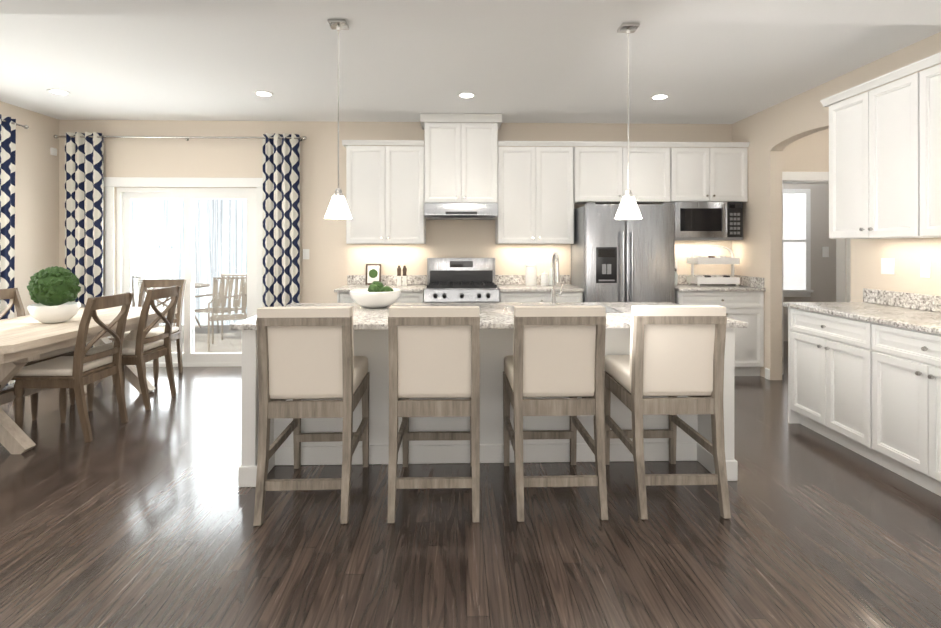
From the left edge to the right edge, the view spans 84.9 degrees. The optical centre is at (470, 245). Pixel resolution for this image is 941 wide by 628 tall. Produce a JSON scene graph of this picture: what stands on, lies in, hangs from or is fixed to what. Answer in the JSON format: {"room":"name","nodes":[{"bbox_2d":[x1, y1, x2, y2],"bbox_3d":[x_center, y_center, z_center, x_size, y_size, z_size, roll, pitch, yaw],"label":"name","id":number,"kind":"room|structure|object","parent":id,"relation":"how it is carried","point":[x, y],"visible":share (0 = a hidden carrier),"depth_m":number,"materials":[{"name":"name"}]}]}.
{"room":"dining room","nodes":[
{"label":"dining room","id":0,"kind":"room"},
{"bbox_2d":[0,101,58,316],"bbox_3d":[-4.493,-0.025,1.374,0.150,2.740,8.600,0,0,-2],"label":"wall","id":1,"kind":"structure","parent":0,"point":[36,206],"depth_m":5.34,"materials":[{"name":"paint"}]},
{"bbox_2d":[50,148,56,155],"bbox_3d":[-4.520,-1.018,5.581,0.027,0.080,0.070,0,0,-2],"label":"sensor","id":2,"kind":"object","parent":1,"relation":"attached to","point":[53,151],"depth_m":5.56,"materials":[{"name":"plastic"}]},
{"bbox_2d":[0,114,306,385],"bbox_3d":[-3.123,0.052,3.996,2.730,2.565,3.430,0,0,-2],"label":"curtains","id":3,"kind":"object","parent":1,"relation":"attached to","point":[84,153],"visible":0.77,"depth_m":5.61,"materials":[{"name":"fabric"}]},
{"bbox_2d":[59,120,731,302],"bbox_3d":[-0.791,-0.018,5.854,7.800,2.740,0.150,0,0,-2],"label":"wall","id":4,"kind":"structure","parent":0,"point":[331,263],"depth_m":5.76,"materials":[{"name":"paint"}]},
{"bbox_2d":[103,177,262,366],"bbox_3d":[-3.159,0.300,5.755,1.780,2.105,0.134,0,0,-2],"label":"sliding glass door","id":5,"kind":"structure","parent":4,"relation":"in","point":[126,192],"depth_m":5.75,"materials":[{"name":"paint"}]},
{"bbox_2d":[303,249,308,258],"bbox_3d":[-1.836,0.096,5.744,0.075,0.116,0.009,0,0,-2],"label":"switch plate","id":6,"kind":"object","parent":4,"relation":"attached to","point":[305,251],"depth_m":5.74,"materials":[{"name":"plastic"}]},
{"bbox_2d":[346,145,425,243],"bbox_3d":[-0.907,-0.538,5.607,0.825,1.040,0.333,0,0,-2],"label":"upper cabinet","id":7,"kind":"object","parent":4,"relation":"attached to","point":[384,183],"depth_m":5.44,"materials":[{"name":"paint"}]},
{"bbox_2d":[422,113,497,204],"bbox_3d":[-0.103,-0.915,5.593,0.775,0.935,0.408,0,0,-2],"label":"upper cabinet","id":8,"kind":"object","parent":4,"relation":"attached to","point":[460,160],"depth_m":5.44,"materials":[{"name":"paint"}]},
{"bbox_2d":[424,203,497,219],"bbox_3d":[-0.101,-0.364,5.545,0.762,0.159,0.502,0,0,-2],"label":"range hood","id":9,"kind":"object","parent":4,"relation":"attached to","point":[460,211],"visible":1,"depth_m":5.31,"materials":[{"name":"silver metal"}]},
{"bbox_2d":[495,145,573,243],"bbox_3d":[0.693,-0.538,5.652,0.814,1.040,0.333,0,0,-2],"label":"upper cabinet","id":10,"kind":"object","parent":4,"relation":"attached to","point":[536,194],"depth_m":5.49,"materials":[{"name":"paint"}]},
{"bbox_2d":[574,145,673,203],"bbox_3d":[1.629,-0.763,5.678,1.042,0.590,0.333,0,0,-2],"label":"upper cabinet","id":11,"kind":"object","parent":4,"relation":"attached to","point":[600,171],"depth_m":5.52,"materials":[{"name":"paint"}]},
{"bbox_2d":[674,145,748,201],"bbox_3d":[2.570,-0.762,5.705,0.841,0.590,0.333,0,0,-2],"label":"upper cabinet","id":12,"kind":"object","parent":4,"relation":"attached to","point":[700,174],"depth_m":5.54,"materials":[{"name":"paint"}]},
{"bbox_2d":[670,202,742,239],"bbox_3d":[2.538,-0.264,5.652,0.735,0.412,0.430,0,0,-2],"label":"microwave","id":13,"kind":"object","parent":12,"relation":"attached to","point":[708,220],"visible":0.96,"depth_m":5.48,"materials":[{"name":"grey metal"}]},
{"bbox_2d":[0,341,940,627],"bbox_3d":[0.609,1.397,2.264,10.400,0.100,10.100,0,0,-2],"label":"floor","id":14,"kind":"structure","parent":0,"point":[142,517],"depth_m":2.37,"materials":[{"name":"brown wood"}]},
{"bbox_2d":[0,288,74,420],"bbox_3d":[-3.610,0.855,4.168,0.559,0.994,0.470,0,0,-2],"label":"dining chair","id":15,"kind":"object","parent":14,"relation":"on","point":[13,295],"visible":0.23,"depth_m":4.27,"materials":[{"name":"brown wood"}]},
{"bbox_2d":[11,292,133,441],"bbox_3d":[-2.858,0.854,3.724,0.559,0.994,0.470,0,0,-2],"label":"dining chair","id":16,"kind":"object","parent":14,"relation":"on","point":[78,370],"visible":0.94,"depth_m":3.58,"materials":[{"name":"brown wood"}]},
{"bbox_2d":[0,307,176,453],"bbox_3d":[-3.234,0.984,3.934,1.000,0.789,2.050,0,0,-2],"label":"dining table","id":17,"kind":"object","parent":14,"relation":"on","point":[24,340],"visible":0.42,"depth_m":3.52,"materials":[{"name":"brown wood"}]},
{"bbox_2d":[27,266,80,323],"bbox_3d":[-3.185,0.372,3.942,0.322,0.433,0.322,0,0,-2],"label":"topiary","id":18,"kind":"object","parent":17,"relation":"on","point":[53,291],"visible":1,"depth_m":3.85,"materials":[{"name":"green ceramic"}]},
{"bbox_2d":[85,285,180,410],"bbox_3d":[-2.877,0.856,4.409,0.559,0.994,0.470,0,0,-2],"label":"dining chair","id":19,"kind":"object","parent":14,"relation":"on","point":[139,351],"visible":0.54,"depth_m":4.29,"materials":[{"name":"brown wood"}]},
{"bbox_2d":[109,279,185,384],"bbox_3d":[-3.270,0.857,5.248,0.470,0.994,0.559,0,0,-2],"label":"dining chair","id":20,"kind":"object","parent":14,"relation":"on","point":[176,335],"visible":0.4,"depth_m":5.43,"materials":[{"name":"brown wood"}]},
{"bbox_2d":[253,306,369,525],"bbox_3d":[-0.832,0.830,2.811,0.463,1.041,0.681,0,0,-2],"label":"bar stool","id":21,"kind":"object","parent":14,"relation":"on","point":[305,352],"visible":1,"depth_m":2.56,"materials":[{"name":"brown wood"}]},
{"bbox_2d":[337,292,423,302],"bbox_3d":[-0.910,0.909,5.460,0.856,0.884,0.622,0,0,-2],"label":"base cabinet","id":22,"kind":"object","parent":14,"relation":"on","point":[342,297],"depth_m":5.16,"materials":[{"name":"paint"}]},
{"bbox_2d":[334,275,765,291],"bbox_3d":[0.815,0.399,5.496,4.361,0.135,0.647,0,0,-2],"label":"countertop","id":23,"kind":"structure","parent":22,"relation":"on","point":[503,283],"depth_m":5.57,"materials":[{"name":"stone"}]},
{"bbox_2d":[365,264,380,284],"bbox_3d":[-1.077,0.320,5.710,0.170,0.232,0.052,0,0,-2],"label":"framed picture","id":24,"kind":"object","parent":23,"relation":"on","point":[373,272],"visible":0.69,"depth_m":5.70,"materials":[{"name":"white paper"}]},
{"bbox_2d":[397,265,406,285],"bbox_3d":[-0.750,0.325,5.619,0.112,0.222,0.052,0,0,-2],"label":"pepper mills","id":25,"kind":"object","parent":23,"relation":"on","point":[404,276],"visible":1,"depth_m":5.60,"materials":[{"name":"white ceramic"}]},
{"bbox_2d":[525,262,536,285],"bbox_3d":[0.665,0.307,5.649,0.122,0.258,0.122,0,0,-11],"label":"jar","id":26,"kind":"object","parent":23,"relation":"on","point":[531,274],"depth_m":5.60,"materials":[{"name":"white ceramic"}]},
{"bbox_2d":[541,268,551,285],"bbox_3d":[0.843,0.341,5.638,0.188,0.190,0.086,0,0,-44],"label":"jar","id":27,"kind":"object","parent":23,"relation":"on","point":[546,280],"depth_m":5.58,"materials":[{"name":"white ceramic"}]},
{"bbox_2d":[675,268,677,285],"bbox_3d":[2.206,0.327,5.642,0.124,0.218,0.124,0,0,-2],"label":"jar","id":28,"kind":"object","parent":23,"relation":"on","point":[676,278],"visible":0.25,"depth_m":5.59,"materials":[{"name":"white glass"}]},
{"bbox_2d":[687,245,739,285],"bbox_3d":[2.656,0.216,5.644,0.460,0.441,0.260,0,0,-2],"label":"tiered tray","id":29,"kind":"object","parent":23,"relation":"on","point":[692,260],"visible":1,"depth_m":5.52,"materials":[{"name":"paint"}]},
{"bbox_2d":[387,306,479,522],"bbox_3d":[-0.185,0.830,2.829,0.460,1.041,0.679,0,0,-2],"label":"bar stool","id":30,"kind":"object","parent":14,"relation":"on","point":[434,351],"visible":1,"depth_m":2.58,"materials":[{"name":"brown wood"}]},
{"bbox_2d":[424,258,499,302],"bbox_3d":[-0.095,0.744,5.447,0.758,1.215,0.685,0,0,-2],"label":"range","id":31,"kind":"object","parent":14,"relation":"on","point":[460,280],"visible":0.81,"depth_m":5.71,"materials":[{"name":"grey metal"}]},
{"bbox_2d":[238,328,737,486],"bbox_3d":[0.104,0.906,3.403,2.824,0.885,0.997,0,0,-2],"label":"kitchen island","id":32,"kind":"object","parent":14,"relation":"on","point":[496,347],"visible":0.29,"depth_m":3.18,"materials":[{"name":"paint"}]},
{"bbox_2d":[229,302,747,329],"bbox_3d":[0.105,0.449,3.387,2.880,0.030,1.070,0,0,-2],"label":"island countertop","id":33,"kind":"structure","parent":32,"relation":"on","point":[495,315],"depth_m":3.23,"materials":[{"name":"stone"}]},
{"bbox_2d":[350,281,400,307],"bbox_3d":[-0.669,0.342,3.631,0.360,0.182,0.360,0,0,-2],"label":"bowl","id":34,"kind":"object","parent":33,"relation":"on","point":[376,294],"visible":1,"depth_m":3.52,"materials":[{"name":"white ceramic"}]},
{"bbox_2d":[550,252,562,304],"bbox_3d":[0.630,0.240,3.698,0.099,0.386,0.195,0,0,-2],"label":"island faucet","id":35,"kind":"object","parent":33,"relation":"on","point":[556,276],"visible":1,"depth_m":3.75,"materials":[{"name":"silver metal"}]},
{"bbox_2d":[504,305,623,312],"bbox_3d":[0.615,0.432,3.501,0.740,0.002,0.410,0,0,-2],"label":"island sink","id":36,"kind":"object","parent":33,"relation":"in","point":[510,309],"visible":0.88,"depth_m":3.47,"materials":[{"name":"silver metal"}]},
{"bbox_2d":[499,291,581,302],"bbox_3d":[0.710,0.909,5.505,0.838,0.884,0.622,0,0,-2],"label":"base cabinet","id":37,"kind":"object","parent":14,"relation":"on","point":[505,297],"depth_m":5.20,"materials":[{"name":"paint"}]},
{"bbox_2d":[503,306,607,521],"bbox_3d":[0.439,0.830,2.846,0.460,1.041,0.679,0,0,-2],"label":"bar stool","id":38,"kind":"object","parent":14,"relation":"on","point":[558,351],"visible":1,"depth_m":2.60,"materials":[{"name":"brown wood"}]},
{"bbox_2d":[571,203,674,303],"bbox_3d":[1.598,0.460,5.464,0.908,1.783,0.735,0,0,-2],"label":"refrigerator","id":39,"kind":"object","parent":14,"relation":"on","point":[613,259],"visible":0.5,"depth_m":5.17,"materials":[{"name":"grey metal"}]},
{"bbox_2d":[604,305,730,518],"bbox_3d":[1.052,0.830,2.863,0.458,1.041,0.678,0,0,-2],"label":"bar stool","id":40,"kind":"object","parent":14,"relation":"on","point":[676,350],"visible":0.96,"depth_m":2.62,"materials":[{"name":"brown wood"}]},
{"bbox_2d":[675,291,763,375],"bbox_3d":[2.551,0.909,5.556,0.886,0.884,0.622,0,0,-2],"label":"base cabinet","id":41,"kind":"object","parent":14,"relation":"on","point":[746,306],"depth_m":5.26,"materials":[{"name":"paint"}]},
{"bbox_2d":[788,307,867,458],"bbox_3d":[2.740,0.906,3.538,0.622,0.884,0.780,0,0,-2],"label":"base cabinet","id":42,"kind":"object","parent":14,"relation":"on","point":[828,354],"depth_m":3.49,"materials":[{"name":"paint"}]},
{"bbox_2d":[783,288,940,334],"bbox_3d":[2.759,0.395,2.408,0.647,0.135,3.095,0,0,-2],"label":"countertop","id":43,"kind":"structure","parent":42,"relation":"on","point":[917,312],"depth_m":3.43,"materials":[{"name":"stone"}]},
{"bbox_2d":[868,322,940,495],"bbox_3d":[2.762,0.905,2.768,0.622,0.884,0.762,0,0,-2],"label":"base cabinet","id":44,"kind":"object","parent":14,"relation":"on","point":[871,391],"depth_m":2.90,"materials":[{"name":"paint"}]},
{"bbox_2d":[0,13,940,123],"bbox_3d":[0.609,-1.453,2.269,10.400,0.120,10.100,0,0,-2],"label":"ceiling","id":45,"kind":"structure","parent":0,"point":[159,67],"depth_m":4.00,"materials":[{"name":"paint"}]},
{"bbox_2d":[47,89,70,94],"bbox_3d":[-3.719,-1.386,4.649,0.175,0.006,0.175,0,0,-8],"label":"recessed light","id":46,"kind":"object","parent":45,"relation":"in","point":[55,91],"depth_m":4.65,"materials":[{"name":"paint"}]},
{"bbox_2d":[253,91,273,96],"bbox_3d":[-1.890,-1.386,4.700,0.175,0.006,0.175,0,0,-8],"label":"recessed light","id":47,"kind":"object","parent":45,"relation":"in","point":[259,93],"depth_m":4.69,"materials":[{"name":"paint"}]},
{"bbox_2d":[325,19,351,218],"bbox_3d":[-0.824,-0.780,3.208,0.168,1.220,0.168,0,0,-2],"label":"pendant light","id":48,"kind":"object","parent":45,"relation":"hanging from","point":[338,208],"visible":1,"depth_m":3.17,"materials":[{"name":"white glass"}]},
{"bbox_2d":[457,92,475,97],"bbox_3d":[-0.036,-1.386,4.752,0.175,0.006,0.175,0,0,-8],"label":"recessed light","id":49,"kind":"object","parent":45,"relation":"in","point":[460,95],"depth_m":4.74,"materials":[{"name":"paint"}]},
{"bbox_2d":[0,0,940,24],"bbox_3d":[-0.666,-1.273,1.893,7.526,0.239,1.420,0,0,-2],"label":"header beam","id":50,"kind":"structure","parent":45,"relation":"attached to","point":[913,12],"depth_m":2.51,"materials":[{"name":"paint"}]},
{"bbox_2d":[615,22,641,218],"bbox_3d":[1.000,-0.780,3.259,0.168,1.220,0.168,0,0,-2],"label":"pendant light","id":51,"kind":"object","parent":45,"relation":"hanging from","point":[628,208],"visible":1,"depth_m":3.23,"materials":[{"name":"white glass"}]},
{"bbox_2d":[650,94,669,99],"bbox_3d":[1.766,-1.386,4.802,0.175,0.006,0.175,0,0,-8],"label":"recessed light","id":52,"kind":"object","parent":45,"relation":"in","point":[659,96],"depth_m":4.78,"materials":[{"name":"paint"}]},
{"bbox_2d":[782,129,828,171],"bbox_3d":[4.532,-0.024,1.515,2.600,2.740,8.080,0,0,-2],"label":"wall","id":53,"kind":"structure","parent":0,"point":[809,153],"depth_m":5.41,"materials":[{"name":"paint"}]},
{"bbox_2d":[782,172,850,374],"bbox_3d":[3.611,0.289,5.460,0.884,2.125,0.142,0,0,-2],"label":"door frame","id":54,"kind":"structure","parent":53,"relation":"attached to","point":[843,270],"depth_m":5.40,"materials":[{"name":"paint"}]},
{"bbox_2d":[783,183,835,340],"bbox_3d":[4.309,-0.015,7.346,2.720,2.740,0.150,0,0,-2],"label":"wall","id":55,"kind":"structure","parent":0,"point":[823,278],"depth_m":7.28,"materials":[{"name":"paint"}]},
{"bbox_2d":[783,189,828,296],"bbox_3d":[4.464,-0.038,7.250,1.215,1.525,0.049,0,0,-2],"label":"window","id":56,"kind":"structure","parent":55,"relation":"in","point":[796,242],"depth_m":7.26,"materials":[{"name":"glass"}]},
{"bbox_2d":[732,32,940,379],"bbox_3d":[3.169,-0.024,1.587,0.120,2.740,8.600,0,0,-2],"label":"wall","id":57,"kind":"structure","parent":0,"point":[770,134],"depth_m":4.97,"materials":[{"name":"paint"}]},
{"bbox_2d":[14,368,769,381],"bbox_3d":[-0.022,1.290,1.576,8.798,0.109,8.439,0,0,-2],"label":"baseboard","id":58,"kind":"structure","parent":57,"relation":"attached to","point":[767,373],"depth_m":5.18,"materials":[{"name":"paint"}]},
{"bbox_2d":[824,72,911,238],"bbox_3d":[2.886,-0.556,3.523,0.333,1.010,0.760,0,0,-2],"label":"upper cabinet","id":59,"kind":"object","parent":57,"relation":"attached to","point":[884,161],"depth_m":3.48,"materials":[{"name":"paint"}]},
{"bbox_2d":[881,258,894,274],"bbox_3d":[3.043,0.152,3.755,0.008,0.116,0.120,0,0,-2],"label":"switch plate","id":60,"kind":"object","parent":57,"relation":"attached to","point":[887,265],"depth_m":3.75,"materials":[{"name":"plastic"}]},
{"bbox_2d":[920,260,930,277],"bbox_3d":[3.051,0.159,3.454,0.008,0.116,0.075,0,0,-2],"label":"switch plate","id":61,"kind":"object","parent":57,"relation":"attached to","point":[925,271],"depth_m":3.45,"materials":[{"name":"plastic"}]},
{"bbox_2d":[912,60,940,237],"bbox_3d":[2.907,-0.557,2.762,0.333,1.010,0.762,0,0,-2],"label":"upper cabinet","id":62,"kind":"object","parent":57,"relation":"attached to","point":[926,84],"depth_m":3.09,"materials":[{"name":"paint"}]},
{"label":"outside","id":63,"kind":"structure","parent":0,"visible":0},
{"bbox_2d":[132,199,246,324],"bbox_3d":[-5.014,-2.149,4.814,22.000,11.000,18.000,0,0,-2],"label":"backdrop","id":64,"kind":"structure","parent":63,"point":[206,221],"depth_m":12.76,"materials":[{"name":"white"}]},
{"bbox_2d":[159,325,241,352],"bbox_3d":[-3.337,1.445,7.457,6.500,0.100,3.198,0,0,-2],"label":"deck","id":65,"kind":"object","parent":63,"point":[231,334],"depth_m":7.56,"materials":[{"name":"beige wood"}]},
{"bbox_2d":[132,276,158,306],"bbox_3d":[-4.874,0.925,7.347,0.650,0.936,0.548,0,0,38],"label":"patio chair","id":66,"kind":"object","parent":65,"relation":"on","point":[138,288],"depth_m":7.66,"materials":[{"name":"metal"}]},
{"bbox_2d":[147,283,209,327],"bbox_3d":[-4.867,1.025,8.515,1.000,0.731,1.000,0,0,-2],"label":"patio table","id":67,"kind":"object","parent":65,"relation":"on","point":[198,285],"depth_m":8.49,"materials":[{"name":"metal"}]},
{"bbox_2d":[194,274,246,339],"bbox_3d":[-3.837,0.926,7.943,0.548,0.936,0.650,0,0,13],"label":"patio chair","id":68,"kind":"object","parent":65,"relation":"on","point":[219,299],"depth_m":8.16,"materials":[{"name":"metal"}]},
{"bbox_2d":[208,277,246,350],"bbox_3d":[-3.316,0.925,7.156,0.548,0.936,0.650,0,0,-22],"label":"patio chair","id":69,"kind":"object","parent":65,"relation":"on","point":[227,317],"depth_m":7.32,"materials":[{"name":"metal"}]}
]}

